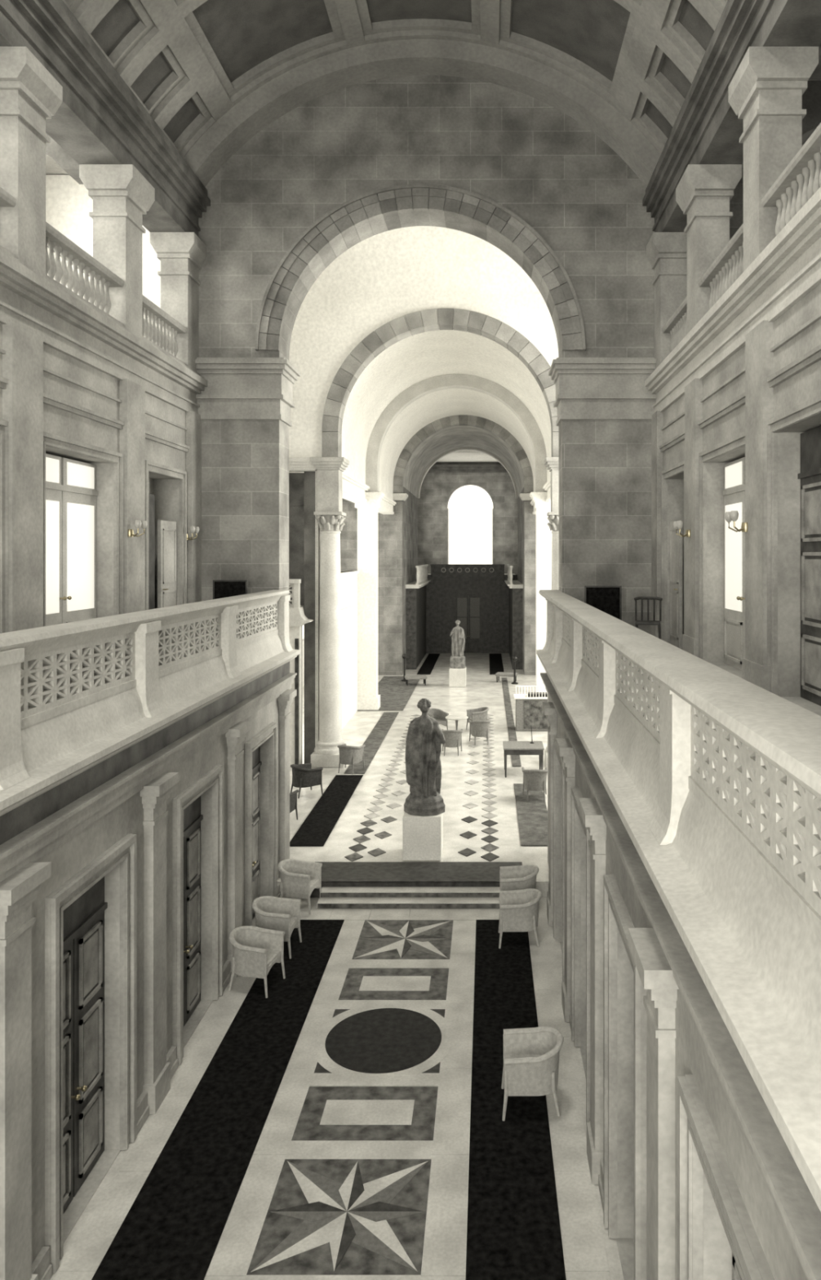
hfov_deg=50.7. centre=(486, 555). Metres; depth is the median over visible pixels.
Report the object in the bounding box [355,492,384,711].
trim
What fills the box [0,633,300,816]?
trim
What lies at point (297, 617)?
trim
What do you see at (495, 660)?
carpet runner
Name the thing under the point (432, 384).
trim
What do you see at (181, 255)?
pillar
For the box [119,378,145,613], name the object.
trim
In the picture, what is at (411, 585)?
trim
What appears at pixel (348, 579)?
wall
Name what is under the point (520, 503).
wall
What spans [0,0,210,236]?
trim
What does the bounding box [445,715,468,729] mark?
round table
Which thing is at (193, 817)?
door
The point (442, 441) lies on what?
ceiling
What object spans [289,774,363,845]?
carpet runner
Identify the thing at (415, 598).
wall
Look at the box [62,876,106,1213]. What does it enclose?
door
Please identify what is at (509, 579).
stone balustrade
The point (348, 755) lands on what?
wicker armchair
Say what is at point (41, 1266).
baseboard
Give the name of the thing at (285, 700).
trim
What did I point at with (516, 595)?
wall
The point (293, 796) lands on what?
wicker armchair
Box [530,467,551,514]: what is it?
wall
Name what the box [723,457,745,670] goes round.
door
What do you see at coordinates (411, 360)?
ceiling
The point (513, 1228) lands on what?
carpet runner
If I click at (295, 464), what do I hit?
trim
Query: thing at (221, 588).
folding screen
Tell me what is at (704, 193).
column
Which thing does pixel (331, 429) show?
trim
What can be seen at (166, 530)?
door
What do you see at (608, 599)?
folding screen
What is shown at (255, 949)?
wicker armchair
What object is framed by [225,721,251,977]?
trim
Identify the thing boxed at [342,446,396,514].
wall
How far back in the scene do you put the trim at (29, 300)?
12.30 m
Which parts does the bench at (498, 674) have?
seat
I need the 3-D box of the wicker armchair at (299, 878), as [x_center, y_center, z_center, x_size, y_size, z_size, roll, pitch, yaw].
[-3.435,5.981,15.663,0.722,0.803,0.670,0,0,10]
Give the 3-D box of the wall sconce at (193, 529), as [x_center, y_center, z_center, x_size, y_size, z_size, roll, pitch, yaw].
[-5.713,-0.429,16.550,0.295,0.261,0.350,0,0,0]
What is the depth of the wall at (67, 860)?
9.27 m
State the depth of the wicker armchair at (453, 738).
26.21 m
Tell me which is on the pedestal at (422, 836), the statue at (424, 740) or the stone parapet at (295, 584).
the statue at (424, 740)
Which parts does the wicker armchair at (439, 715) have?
backrest, rolled arm, seat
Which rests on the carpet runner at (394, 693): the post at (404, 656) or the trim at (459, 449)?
the post at (404, 656)
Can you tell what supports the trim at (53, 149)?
attached to the wall at (56, 421)
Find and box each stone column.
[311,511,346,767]
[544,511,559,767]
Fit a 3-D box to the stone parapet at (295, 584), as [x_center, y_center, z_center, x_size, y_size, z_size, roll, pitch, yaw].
[-7.500,1.090,24.885,4.200,0.820,0.270,0,0,0]
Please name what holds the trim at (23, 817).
attached to the wall at (67, 860)
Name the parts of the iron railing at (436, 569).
handrail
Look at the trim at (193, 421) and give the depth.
16.79 m
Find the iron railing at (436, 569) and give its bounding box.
[430,564,504,574]
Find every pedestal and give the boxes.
[402,811,443,860]
[448,666,466,686]
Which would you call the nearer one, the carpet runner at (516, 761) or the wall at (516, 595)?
the carpet runner at (516, 761)
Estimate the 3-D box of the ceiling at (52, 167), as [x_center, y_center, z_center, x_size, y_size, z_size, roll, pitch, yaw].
[-7.770,-7.700,7.100,3.300,0.200,20.200,0,0,0]
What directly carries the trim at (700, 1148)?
attached to the wall at (691, 1056)
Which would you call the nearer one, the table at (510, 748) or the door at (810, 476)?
the door at (810, 476)
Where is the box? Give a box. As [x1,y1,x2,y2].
[528,692,547,697]
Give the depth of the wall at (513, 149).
17.20 m
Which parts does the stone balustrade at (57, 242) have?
rail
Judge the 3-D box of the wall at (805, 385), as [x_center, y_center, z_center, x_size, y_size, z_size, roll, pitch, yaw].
[3.685,-0.470,7.100,0.550,4.660,20.200,0,0,0]
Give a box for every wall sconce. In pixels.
[128,520,147,537]
[186,526,199,540]
[673,520,690,537]
[724,511,748,532]
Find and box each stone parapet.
[0,589,293,790]
[288,578,301,607]
[538,589,820,941]
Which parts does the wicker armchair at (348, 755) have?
leg, rolled arm, backrest, leg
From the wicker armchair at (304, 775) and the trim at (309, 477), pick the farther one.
the trim at (309, 477)
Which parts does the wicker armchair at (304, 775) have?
leg, rolled arm, backrest, leg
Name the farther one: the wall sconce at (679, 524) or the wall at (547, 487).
the wall at (547, 487)
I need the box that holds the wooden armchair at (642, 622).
[634,596,662,639]
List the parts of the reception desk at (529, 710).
rail, panel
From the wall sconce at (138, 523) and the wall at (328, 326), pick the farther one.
the wall at (328, 326)
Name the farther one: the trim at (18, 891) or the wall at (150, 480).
the wall at (150, 480)
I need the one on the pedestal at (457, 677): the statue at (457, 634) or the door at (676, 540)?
the statue at (457, 634)
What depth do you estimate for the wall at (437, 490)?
60.01 m
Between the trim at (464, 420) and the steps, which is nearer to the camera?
the steps
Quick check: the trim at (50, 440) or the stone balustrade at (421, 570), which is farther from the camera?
the stone balustrade at (421, 570)
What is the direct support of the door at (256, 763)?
in the wall at (67, 860)
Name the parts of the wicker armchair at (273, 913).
rolled arm, backrest, leg, seat, leg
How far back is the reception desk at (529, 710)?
29.93 m
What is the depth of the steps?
15.87 m
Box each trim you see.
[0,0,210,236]
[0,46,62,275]
[0,247,207,413]
[0,348,190,633]
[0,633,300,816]
[0,661,289,844]
[0,672,297,882]
[0,862,51,1279]
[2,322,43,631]
[44,721,277,1272]
[45,132,83,184]
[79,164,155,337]
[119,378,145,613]
[140,772,178,1114]
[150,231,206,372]
[177,26,660,186]
[186,410,201,603]
[195,357,656,426]
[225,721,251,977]
[254,183,586,351]
[266,195,574,359]
[277,689,296,878]
[288,457,317,471]
[288,604,356,626]
[304,471,315,764]
[310,457,349,511]
[315,470,320,747]
[321,307,559,457]
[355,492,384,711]
[365,373,546,492]
[392,493,532,501]
[393,414,533,493]
[405,580,431,588]
[417,447,518,497]
[426,584,509,648]
[427,464,507,472]
[504,580,523,588]
[529,492,552,693]
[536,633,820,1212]
[540,672,820,1279]
[542,702,557,926]
[544,457,559,511]
[553,737,774,1279]
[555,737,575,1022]
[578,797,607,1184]
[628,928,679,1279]
[642,0,820,231]
[644,186,820,412]
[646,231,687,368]
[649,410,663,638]
[659,311,820,695]
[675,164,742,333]
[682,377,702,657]
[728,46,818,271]
[737,80,820,184]
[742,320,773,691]
[808,43,820,79]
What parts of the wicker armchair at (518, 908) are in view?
leg, leg, backrest, rolled arm, leg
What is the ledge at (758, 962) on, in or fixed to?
on the wall at (691, 1056)
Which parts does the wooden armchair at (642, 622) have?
seat, rail, leg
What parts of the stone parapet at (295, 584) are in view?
lattice panel, post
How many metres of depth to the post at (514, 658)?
40.96 m
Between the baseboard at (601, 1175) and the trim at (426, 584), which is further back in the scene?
the trim at (426, 584)
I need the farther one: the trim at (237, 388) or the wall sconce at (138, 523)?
the trim at (237, 388)
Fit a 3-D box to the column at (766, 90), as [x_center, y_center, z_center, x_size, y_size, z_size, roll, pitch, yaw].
[3.607,-4.900,10.900,0.845,2.560,0.900,0,0,0]
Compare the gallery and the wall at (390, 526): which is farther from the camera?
the gallery
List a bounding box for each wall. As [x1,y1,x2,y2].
[0,323,186,617]
[31,697,279,1263]
[45,174,160,324]
[148,478,153,494]
[198,75,743,633]
[288,291,558,457]
[288,472,304,605]
[288,625,302,766]
[302,640,304,686]
[340,415,536,675]
[340,570,359,728]
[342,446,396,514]
[403,486,417,653]
[405,585,426,669]
[417,462,517,574]
[426,574,517,653]
[509,588,523,669]
[517,487,524,671]
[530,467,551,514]
[547,693,808,1279]
[663,283,820,715]
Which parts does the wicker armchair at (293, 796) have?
backrest, rolled arm, leg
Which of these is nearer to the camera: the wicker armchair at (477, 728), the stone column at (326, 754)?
the stone column at (326, 754)
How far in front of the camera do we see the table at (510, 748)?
23.69 m
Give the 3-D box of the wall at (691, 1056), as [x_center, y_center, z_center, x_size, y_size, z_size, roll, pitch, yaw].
[1.375,4.216,7.100,0.320,4.392,20.200,0,0,0]
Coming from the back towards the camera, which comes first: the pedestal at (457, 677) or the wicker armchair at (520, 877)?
the pedestal at (457, 677)
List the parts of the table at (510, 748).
leg, leg, leg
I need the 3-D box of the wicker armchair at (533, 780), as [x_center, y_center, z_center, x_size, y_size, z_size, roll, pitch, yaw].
[1.220,5.681,21.585,0.670,0.803,0.722,0,0,0]
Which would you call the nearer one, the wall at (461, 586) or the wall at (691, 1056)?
the wall at (691, 1056)
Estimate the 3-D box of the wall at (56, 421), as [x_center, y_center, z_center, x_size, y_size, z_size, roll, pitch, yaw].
[-6.095,-0.470,7.100,0.550,4.660,20.200,0,0,0]
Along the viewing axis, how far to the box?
30.00 m
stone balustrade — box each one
[0,186,186,364]
[415,564,428,584]
[506,564,513,584]
[662,122,820,352]
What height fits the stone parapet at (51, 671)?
1.186 m
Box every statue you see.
[404,697,445,816]
[449,619,465,668]
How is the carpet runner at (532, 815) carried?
on the floor at (482, 689)
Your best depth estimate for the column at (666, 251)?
16.57 m
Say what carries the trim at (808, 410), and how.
attached to the wall at (805, 385)
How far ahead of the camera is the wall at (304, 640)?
40.40 m
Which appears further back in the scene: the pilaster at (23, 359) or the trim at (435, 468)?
the trim at (435, 468)
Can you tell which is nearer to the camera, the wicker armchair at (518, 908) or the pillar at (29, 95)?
the pillar at (29, 95)
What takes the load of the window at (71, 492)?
in the wall at (56, 421)
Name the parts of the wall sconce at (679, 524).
lamp shade, lamp shade, arm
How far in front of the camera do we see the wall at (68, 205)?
17.14 m
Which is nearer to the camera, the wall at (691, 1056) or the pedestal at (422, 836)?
the wall at (691, 1056)
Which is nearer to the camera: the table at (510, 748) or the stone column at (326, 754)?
the table at (510, 748)
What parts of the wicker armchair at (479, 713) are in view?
backrest, rolled arm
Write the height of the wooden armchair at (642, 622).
0.909 m
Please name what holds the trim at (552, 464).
attached to the wall at (547, 487)
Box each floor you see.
[49,897,624,1279]
[277,653,549,897]
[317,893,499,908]
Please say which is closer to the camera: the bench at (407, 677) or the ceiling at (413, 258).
the ceiling at (413, 258)
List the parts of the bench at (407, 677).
seat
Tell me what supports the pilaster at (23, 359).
attached to the wall at (56, 421)
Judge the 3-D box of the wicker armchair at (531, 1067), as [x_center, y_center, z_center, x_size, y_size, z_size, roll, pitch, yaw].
[0.535,5.981,10.020,0.722,0.803,0.670,0,0,0]
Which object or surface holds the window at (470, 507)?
in the wall at (437, 490)
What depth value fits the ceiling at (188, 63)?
15.37 m
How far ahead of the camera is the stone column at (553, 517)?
25.07 m
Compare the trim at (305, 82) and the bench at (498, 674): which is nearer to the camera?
the trim at (305, 82)
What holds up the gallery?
attached to the wall at (461, 586)
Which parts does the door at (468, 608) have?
glass pane, glass pane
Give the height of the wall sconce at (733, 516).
0.261 m
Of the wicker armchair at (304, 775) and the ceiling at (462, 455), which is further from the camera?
the ceiling at (462, 455)
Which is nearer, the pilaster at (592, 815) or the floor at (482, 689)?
the pilaster at (592, 815)
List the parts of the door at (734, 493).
panel, transom pane, glass pane, transom frame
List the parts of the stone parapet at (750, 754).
lattice panel, lattice panel, lattice panel, lattice panel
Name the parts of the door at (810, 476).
panel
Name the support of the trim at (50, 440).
attached to the wall at (56, 421)
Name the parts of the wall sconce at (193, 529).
lamp shade, arm, lamp shade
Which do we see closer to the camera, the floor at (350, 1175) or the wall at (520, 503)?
the floor at (350, 1175)
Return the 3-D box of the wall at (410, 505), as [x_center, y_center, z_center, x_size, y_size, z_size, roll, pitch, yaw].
[-4.540,1.255,49.250,0.400,9.710,9.500,0,0,0]
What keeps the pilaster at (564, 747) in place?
attached to the wall at (691, 1056)
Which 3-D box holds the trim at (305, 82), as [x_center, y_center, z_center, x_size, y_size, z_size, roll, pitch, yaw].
[-1.225,-8.699,13.600,10.031,3.002,7.200,0,0,0]
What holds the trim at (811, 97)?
attached to the wall at (805, 385)
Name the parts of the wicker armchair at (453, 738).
rolled arm, backrest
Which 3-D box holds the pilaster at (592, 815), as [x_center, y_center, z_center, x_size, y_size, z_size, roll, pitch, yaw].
[1.111,4.510,9.000,0.232,3.780,0.620,0,0,0]
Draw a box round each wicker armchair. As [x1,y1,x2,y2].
[228,925,285,998]
[252,896,302,959]
[277,858,322,914]
[289,789,298,819]
[290,763,323,798]
[337,743,365,773]
[427,707,448,729]
[441,728,462,755]
[466,706,488,729]
[468,719,490,745]
[498,864,538,918]
[498,888,542,948]
[501,1026,564,1120]
[521,767,547,801]
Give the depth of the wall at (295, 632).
24.95 m
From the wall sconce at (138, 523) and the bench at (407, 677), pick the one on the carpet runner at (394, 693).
the bench at (407, 677)
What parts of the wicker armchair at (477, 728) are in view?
leg, leg, rolled arm, backrest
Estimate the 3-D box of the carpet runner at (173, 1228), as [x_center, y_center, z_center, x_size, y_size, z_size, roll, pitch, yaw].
[-2.995,6.393,9.005,0.990,0.014,12.210,0,0,0]
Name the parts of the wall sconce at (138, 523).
arm, lamp shade, lamp shade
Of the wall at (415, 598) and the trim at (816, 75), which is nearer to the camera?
the trim at (816, 75)
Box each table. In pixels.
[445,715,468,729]
[502,741,544,777]
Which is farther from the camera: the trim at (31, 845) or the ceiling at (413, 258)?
the ceiling at (413, 258)
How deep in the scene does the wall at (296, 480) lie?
25.90 m
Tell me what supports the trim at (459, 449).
attached to the wall at (410, 505)
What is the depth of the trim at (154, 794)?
9.92 m
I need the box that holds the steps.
[317,886,499,903]
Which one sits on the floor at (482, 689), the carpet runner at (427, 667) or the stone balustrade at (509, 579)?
the carpet runner at (427, 667)
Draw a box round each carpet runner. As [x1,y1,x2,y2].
[91,920,344,1279]
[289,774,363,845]
[344,711,399,773]
[377,675,419,710]
[417,653,439,674]
[466,920,566,1279]
[488,653,503,674]
[502,677,521,766]
[514,783,547,845]
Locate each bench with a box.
[404,675,426,685]
[495,671,517,682]
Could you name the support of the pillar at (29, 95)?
attached to the wall at (56, 421)
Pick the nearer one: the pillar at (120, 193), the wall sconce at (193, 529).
the pillar at (120, 193)
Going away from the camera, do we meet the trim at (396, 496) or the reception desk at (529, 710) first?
the reception desk at (529, 710)
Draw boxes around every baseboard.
[31,883,280,1279]
[547,883,603,1208]
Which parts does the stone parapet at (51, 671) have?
lattice panel, rail, lattice panel, lattice panel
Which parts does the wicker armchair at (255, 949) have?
leg, rolled arm, backrest, leg, seat, leg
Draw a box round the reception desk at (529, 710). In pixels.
[513,685,547,730]
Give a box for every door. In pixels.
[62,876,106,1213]
[148,493,177,609]
[183,795,203,1026]
[252,746,262,919]
[455,595,481,653]
[670,520,682,648]
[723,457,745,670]
[732,1253,742,1279]
[797,426,820,706]
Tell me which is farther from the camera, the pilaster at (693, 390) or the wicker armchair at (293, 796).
the wicker armchair at (293, 796)
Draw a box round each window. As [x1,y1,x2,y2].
[45,453,97,626]
[302,624,304,640]
[447,484,493,564]
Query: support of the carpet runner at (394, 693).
on the floor at (482, 689)
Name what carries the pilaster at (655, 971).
attached to the wall at (691, 1056)
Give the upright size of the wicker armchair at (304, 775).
0.803 m
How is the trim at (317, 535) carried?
attached to the wall at (354, 487)
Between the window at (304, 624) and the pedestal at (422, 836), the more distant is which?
the window at (304, 624)
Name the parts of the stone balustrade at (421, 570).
handrail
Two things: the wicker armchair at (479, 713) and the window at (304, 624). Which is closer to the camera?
the wicker armchair at (479, 713)
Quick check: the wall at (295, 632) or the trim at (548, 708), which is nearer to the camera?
the trim at (548, 708)
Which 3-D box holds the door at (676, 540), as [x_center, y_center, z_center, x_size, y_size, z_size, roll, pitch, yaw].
[3.669,0.285,15.475,0.582,2.750,1.600,0,0,0]
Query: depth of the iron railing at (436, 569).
53.79 m
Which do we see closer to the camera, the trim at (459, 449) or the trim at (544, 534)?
the trim at (544, 534)
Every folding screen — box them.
[213,580,247,599]
[584,586,622,620]
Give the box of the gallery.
[432,574,502,577]
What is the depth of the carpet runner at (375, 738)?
28.30 m
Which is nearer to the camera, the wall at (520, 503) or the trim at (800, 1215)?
the trim at (800, 1215)
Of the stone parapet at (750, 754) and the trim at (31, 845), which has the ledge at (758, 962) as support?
the stone parapet at (750, 754)
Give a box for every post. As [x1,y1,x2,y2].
[401,653,407,681]
[511,655,518,684]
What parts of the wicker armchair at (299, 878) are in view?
leg, rolled arm, backrest, leg, seat, leg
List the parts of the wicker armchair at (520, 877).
leg, backrest, rolled arm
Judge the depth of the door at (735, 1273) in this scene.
4.72 m
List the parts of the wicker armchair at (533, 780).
leg, leg, rolled arm, backrest, leg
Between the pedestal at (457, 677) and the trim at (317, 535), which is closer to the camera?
the trim at (317, 535)
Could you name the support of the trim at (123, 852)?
attached to the wall at (67, 860)
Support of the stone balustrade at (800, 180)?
on the trim at (788, 268)
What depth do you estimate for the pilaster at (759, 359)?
10.48 m
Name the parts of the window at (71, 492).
transom pane, glass pane, transom frame, transom frame, transom pane, glass pane, panel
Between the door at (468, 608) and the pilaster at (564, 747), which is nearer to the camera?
the pilaster at (564, 747)
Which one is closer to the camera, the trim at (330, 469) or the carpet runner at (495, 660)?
the trim at (330, 469)
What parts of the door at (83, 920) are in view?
panel, handle, handle, panel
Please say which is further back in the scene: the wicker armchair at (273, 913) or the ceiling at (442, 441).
the ceiling at (442, 441)
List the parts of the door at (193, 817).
panel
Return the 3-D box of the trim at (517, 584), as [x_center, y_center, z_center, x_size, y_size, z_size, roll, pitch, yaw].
[1.540,1.647,49.990,0.840,0.205,8.020,0,0,0]
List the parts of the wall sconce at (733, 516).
lamp shade, lamp shade, arm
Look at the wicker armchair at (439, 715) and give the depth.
29.75 m
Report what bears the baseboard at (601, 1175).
attached to the wall at (691, 1056)
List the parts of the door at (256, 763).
panel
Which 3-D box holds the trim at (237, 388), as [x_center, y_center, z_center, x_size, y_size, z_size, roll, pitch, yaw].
[-1.205,-3.325,17.630,9.230,1.210,1.260,0,0,0]
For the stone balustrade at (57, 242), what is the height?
0.790 m
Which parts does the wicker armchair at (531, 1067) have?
leg, leg, seat, backrest, rolled arm, leg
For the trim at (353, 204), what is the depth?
17.12 m
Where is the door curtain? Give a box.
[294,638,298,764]
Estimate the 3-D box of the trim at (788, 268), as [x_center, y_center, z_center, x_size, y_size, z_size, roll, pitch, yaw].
[3.555,-3.200,7.100,0.810,0.840,20.200,0,0,0]
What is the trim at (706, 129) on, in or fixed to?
attached to the wall at (513, 149)
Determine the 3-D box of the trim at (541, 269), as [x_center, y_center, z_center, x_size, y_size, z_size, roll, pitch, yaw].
[-1.320,-5.628,17.607,6.140,3.064,0.913,0,0,0]
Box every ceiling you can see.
[45,154,68,174]
[62,0,728,158]
[308,226,539,291]
[341,329,551,484]
[403,425,524,497]
[436,450,498,462]
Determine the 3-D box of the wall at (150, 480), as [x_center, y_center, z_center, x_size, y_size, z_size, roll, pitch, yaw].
[-6.360,-0.020,15.500,0.080,3.560,2.400,0,0,0]

